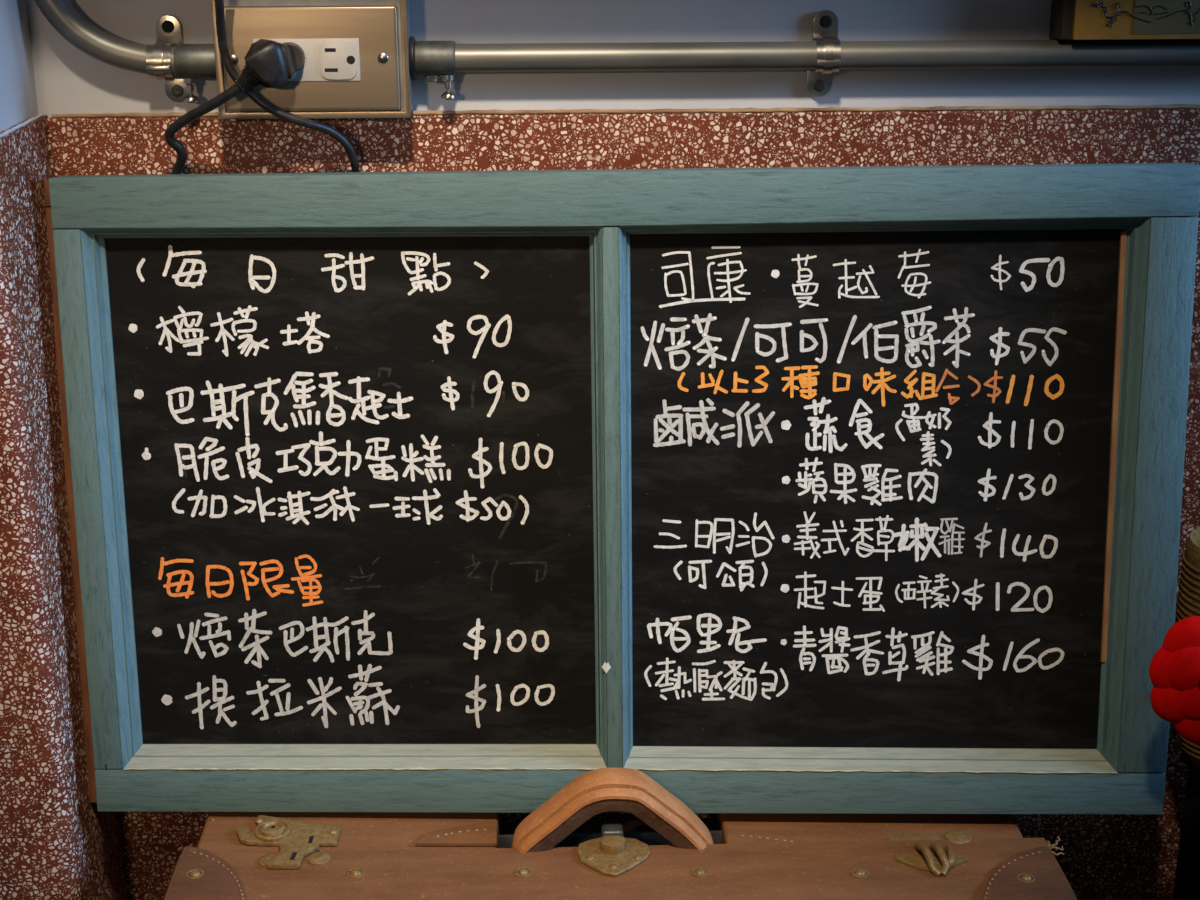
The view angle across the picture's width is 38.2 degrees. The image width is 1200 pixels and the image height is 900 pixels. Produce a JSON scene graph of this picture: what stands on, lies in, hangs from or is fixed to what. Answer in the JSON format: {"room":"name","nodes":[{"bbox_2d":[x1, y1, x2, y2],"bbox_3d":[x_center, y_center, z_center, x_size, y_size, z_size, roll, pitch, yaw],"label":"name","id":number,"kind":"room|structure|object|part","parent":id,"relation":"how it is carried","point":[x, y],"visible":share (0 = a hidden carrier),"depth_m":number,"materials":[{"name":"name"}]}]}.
{"room":"cafe","nodes":[
{"label":"cafe","id":0,"kind":"room"},
{"bbox_2d":[0,0,37,133],"bbox_3d":[-0.641,-1.009,0.793,0.544,1.718,0.121,-1,19,-2],"label":"wall","id":1,"kind":"structure","parent":0,"point":[18,98],"depth_m":1.09,"materials":[{"name":"white paint"}]},
{"bbox_2d":[0,113,42,137],"bbox_3d":[-0.362,-0.202,1.081,0.003,0.003,0.099,-1,19,-2],"label":"trim","id":2,"kind":"structure","parent":1,"relation":"attached to","point":[37,117],"depth_m":1.08,"materials":[{"name":"white paint"}]},
{"bbox_2d":[0,115,128,899],"bbox_3d":[-0.633,0.222,1.210,0.550,0.882,0.127,-1,19,-2],"label":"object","id":3,"kind":"structure","parent":1,"relation":"attached to","point":[56,844],"depth_m":1.13,"materials":[{"name":"red stone"}]},
{"bbox_2d":[26,0,1199,117],"bbox_3d":[0.588,-0.619,1.080,1.947,2.650,0.094,-1,19,-2],"label":"wall","id":4,"kind":"structure","parent":0,"point":[68,80],"depth_m":1.13,"materials":[{"name":"white paint"}]},
{"bbox_2d":[34,0,215,102],"bbox_3d":[-0.306,-0.276,1.101,0.127,0.110,0.022,-1,19,-2],"label":"conduit","id":5,"kind":"object","parent":4,"relation":"attached to","point":[189,62],"visible":0.94,"depth_m":1.10,"materials":[{"name":"metal"}]},
{"bbox_2d":[146,15,188,101],"bbox_3d":[-0.278,-0.250,1.112,0.022,0.056,0.026,-1,19,-2],"label":"strap","id":6,"kind":"object","parent":4,"relation":"attached to","point":[168,27],"visible":0.97,"depth_m":1.11,"materials":[{"name":"metal"}]},
{"bbox_2d":[211,0,413,118],"bbox_3d":[-0.182,-0.260,1.106,0.122,0.092,0.041,-1,19,-2],"label":"outlet box","id":7,"kind":"object","parent":4,"relation":"attached to","point":[356,64],"visible":0.84,"depth_m":1.09,"materials":[{"name":"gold metal"}]},
{"bbox_2d":[164,39,304,173],"bbox_3d":[-0.240,-0.197,1.102,0.107,0.128,0.036,5,19,14],"label":"plug","id":8,"kind":"object","parent":7,"relation":"attached to","point":[269,63],"visible":0.89,"depth_m":1.07,"materials":[{"name":"black plastic"}]},
{"bbox_3d":[-0.257,-0.185,1.108,0.081,0.102,0.017,14,23,35],"label":"cord","id":9,"kind":"part","parent":8,"relation":"part of","materials":[{"name":"black rubber"}]},
{"bbox_2d":[275,40,295,79],"bbox_3d":[-0.203,-0.245,1.089,0.023,0.024,0.001,-1,19,-2],"label":"socket","id":10,"kind":"object","parent":7,"relation":"attached to","point":[293,77],"depth_m":1.09,"materials":[{"name":"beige plastic"}]},
{"bbox_2d":[215,0,359,171],"bbox_3d":[-0.198,-0.223,1.098,0.095,0.180,0.023,-11,22,-29],"label":"power cable","id":11,"kind":"object","parent":7,"relation":"attached to","point":[219,4],"visible":0.85,"depth_m":1.09,"materials":[{"name":"black rubber"}]},
{"bbox_2d":[253,38,360,80],"bbox_3d":[-0.184,-0.246,1.092,0.066,0.026,0.003,-1,19,-2],"label":"socket","id":12,"kind":"object","parent":7,"relation":"attached to","point":[326,59],"depth_m":1.09,"materials":[{"name":"beige plastic"}]},
{"bbox_2d":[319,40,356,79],"bbox_3d":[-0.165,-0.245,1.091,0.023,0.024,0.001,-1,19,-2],"label":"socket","id":13,"kind":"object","parent":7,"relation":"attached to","point":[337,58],"depth_m":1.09,"materials":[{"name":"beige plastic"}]},
{"bbox_2d":[46,109,1199,899],"bbox_3d":[0.603,0.187,1.302,1.927,0.881,0.006,-1,19,-2],"label":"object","id":14,"kind":"structure","parent":4,"relation":"attached to","point":[1106,856],"depth_m":1.15,"materials":[{"name":"red stone"}]},
{"bbox_2d":[52,104,1199,117],"bbox_3d":[0.553,-0.230,1.157,1.823,0.004,0.004,-1,19,-2],"label":"trim","id":15,"kind":"structure","parent":4,"relation":"attached to","point":[1170,106],"depth_m":1.14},
{"bbox_2d":[409,36,1199,99],"bbox_3d":[0.572,-0.256,1.137,1.387,0.040,0.028,-1,19,-2],"label":"conduit pipe","id":16,"kind":"object","parent":4,"relation":"attached to","point":[431,60],"visible":1,"depth_m":1.12,"materials":[{"name":"metal"}]},
{"bbox_2d":[806,10,840,96],"bbox_3d":[0.146,-0.256,1.124,0.019,0.056,0.026,-1,19,-2],"label":"strap","id":17,"kind":"object","parent":4,"relation":"attached to","point":[825,22],"visible":1,"depth_m":1.13,"materials":[{"name":"metal"}]},
{"bbox_2d":[1049,0,1199,39],"bbox_3d":[0.376,-0.362,1.094,0.162,0.200,0.031,-1,19,-2],"label":"picture","id":18,"kind":"object","parent":4,"relation":"attached to","point":[1070,19],"visible":1,"depth_m":1.11},
{"bbox_3d":[0.378,-0.356,1.083,0.150,0.194,0.004,-1,19,-2],"label":"panel","id":19,"kind":"part","parent":18,"relation":"part of","materials":[{"name":"gold metal"}]},
{"bbox_3d":[0.394,-0.355,1.083,0.106,0.186,0.003,-1,19,-2],"label":"dark panel","id":20,"kind":"part","parent":18,"relation":"part of","materials":[{"name":"green metal"}]},
{"bbox_3d":[0.004,1.010,0.321,3.200,0.040,2.356,-1,19,-2],"label":"floor","id":21,"kind":"structure","parent":0,"visible":0},
{"bbox_2d":[163,768,1076,899],"bbox_3d":[0.016,0.441,1.198,0.582,0.470,0.190,-1,19,-2],"label":"suitcase","id":22,"kind":"object","parent":21,"relation":"on","point":[670,852],"visible":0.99,"depth_m":1.13,"materials":[{"name":"brown leather"}]},
{"bbox_3d":[-0.235,0.258,1.156,0.026,0.003,0.013,16,25,39],"label":"latch lever","id":23,"kind":"part","parent":22,"relation":"part of","materials":[{"name":"gold metal"}]},
{"bbox_3d":[-0.203,0.256,1.165,0.058,0.002,0.038,-1,19,-2],"label":"latch plate","id":24,"kind":"part","parent":22,"relation":"part of","materials":[{"name":"gold metal"}]},
{"bbox_3d":[0.007,0.247,1.151,0.141,0.072,0.022,-1,19,-2],"label":"handle","id":25,"kind":"part","parent":22,"relation":"part of","materials":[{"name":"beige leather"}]},
{"bbox_3d":[0.008,0.263,1.132,0.044,0.003,0.044,17,25,41],"label":"clasp plate","id":26,"kind":"part","parent":22,"relation":"part of","materials":[{"name":"gold metal"}]},
{"bbox_2d":[44,163,1199,813],"bbox_3d":[0.006,0.035,1.148,0.743,0.447,0.093,0,19,2],"label":"menu board","id":27,"kind":"object","parent":22,"relation":"on","point":[856,489],"visible":1,"depth_m":1.14,"materials":[{"name":"teal paint"}]},
{"bbox_3d":[-0.322,0.036,1.147,0.013,0.365,0.061,-2,19,-5],"label":"moulding","id":28,"kind":"part","parent":27,"relation":"part of","materials":[{"name":"teal paint"}]},
{"bbox_3d":[-0.164,-0.139,1.104,0.331,0.012,0.019,0,19,2],"label":"moulding","id":29,"kind":"part","parent":27,"relation":"part of","materials":[{"name":"teal paint"}]},
{"bbox_3d":[-0.161,0.032,1.150,0.321,0.351,0.045,0,19,2],"label":"black panel","id":30,"kind":"part","parent":27,"relation":"part of","materials":[{"name":"paint"}]},
{"bbox_3d":[-0.159,0.209,1.178,0.329,0.017,0.020,0,19,2],"label":"moulding","id":31,"kind":"part","parent":27,"relation":"part of","materials":[{"name":"teal paint"}]},
{"bbox_3d":[0.000,0.035,1.135,0.009,0.363,0.061,-1,19,-3],"label":"moulding","id":32,"kind":"part","parent":27,"relation":"part of","materials":[{"name":"teal paint"}]},
{"bbox_3d":[0.012,-0.161,1.098,0.720,0.044,0.033,0,19,2],"label":"rail","id":33,"kind":"part","parent":27,"relation":"part of","materials":[{"name":"teal paint"}]},
{"bbox_3d":[0.017,0.035,1.135,0.008,0.363,0.061,-1,19,-3],"label":"moulding","id":34,"kind":"part","parent":27,"relation":"part of","materials":[{"name":"teal paint"}]},
{"bbox_3d":[0.017,0.228,1.182,0.720,0.041,0.033,0,19,2],"label":"rail","id":35,"kind":"part","parent":27,"relation":"part of","materials":[{"name":"teal paint"}]},
{"bbox_3d":[0.180,0.209,1.167,0.329,0.013,0.020,0,19,2],"label":"moulding","id":36,"kind":"part","parent":27,"relation":"part of","materials":[{"name":"teal paint"}]},
{"bbox_3d":[0.177,0.030,1.138,0.319,0.353,0.045,0,19,2],"label":"black panel","id":37,"kind":"part","parent":27,"relation":"part of","materials":[{"name":"paint"}]},
{"bbox_3d":[0.177,-0.141,1.091,0.330,0.015,0.019,0,19,2],"label":"moulding","id":38,"kind":"part","parent":27,"relation":"part of","materials":[{"name":"teal paint"}]},
{"bbox_3d":[0.338,0.033,1.123,0.012,0.368,0.061,-1,19,-2],"label":"moulding","id":39,"kind":"part","parent":27,"relation":"part of","materials":[{"name":"teal paint"}]},
{"bbox_2d":[1149,616,1199,796],"bbox_3d":[0.391,0.174,1.111,0.069,0.179,0.105,9,21,25],"label":"flower","id":40,"kind":"object","parent":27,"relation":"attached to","point":[1174,670],"visible":0.97,"depth_m":1.06,"materials":[{"name":"fabric"}]},
{"bbox_3d":[0.384,0.188,1.136,0.008,0.137,0.085,1,19,4],"label":"stem","id":41,"kind":"part","parent":40,"relation":"part of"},
{"bbox_3d":[0.219,0.259,1.151,0.057,0.002,0.013,0,19,0],"label":"latch plate","id":42,"kind":"part","parent":22,"relation":"part of","materials":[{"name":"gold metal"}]},
{"bbox_3d":[0.215,0.267,1.119,0.047,0.002,0.020,1,19,4],"label":"catch plate","id":43,"kind":"part","parent":22,"relation":"part of","materials":[{"name":"gold metal"}]},
{"bbox_3d":[0.500,0.434,1.290,0.148,0.421,0.126,-1,19,-2],"label":"pedestal","id":44,"kind":"object","parent":21,"relation":"on","visible":0},
{"bbox_2d":[1175,527,1199,770],"bbox_3d":[0.441,0.146,1.211,0.079,0.176,0.079,17,25,40],"label":"woven pot","id":45,"kind":"object","parent":44,"relation":"on","point":[1188,601],"visible":0.31,"depth_m":1.19,"materials":[{"name":"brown woven wicker"}]}
]}

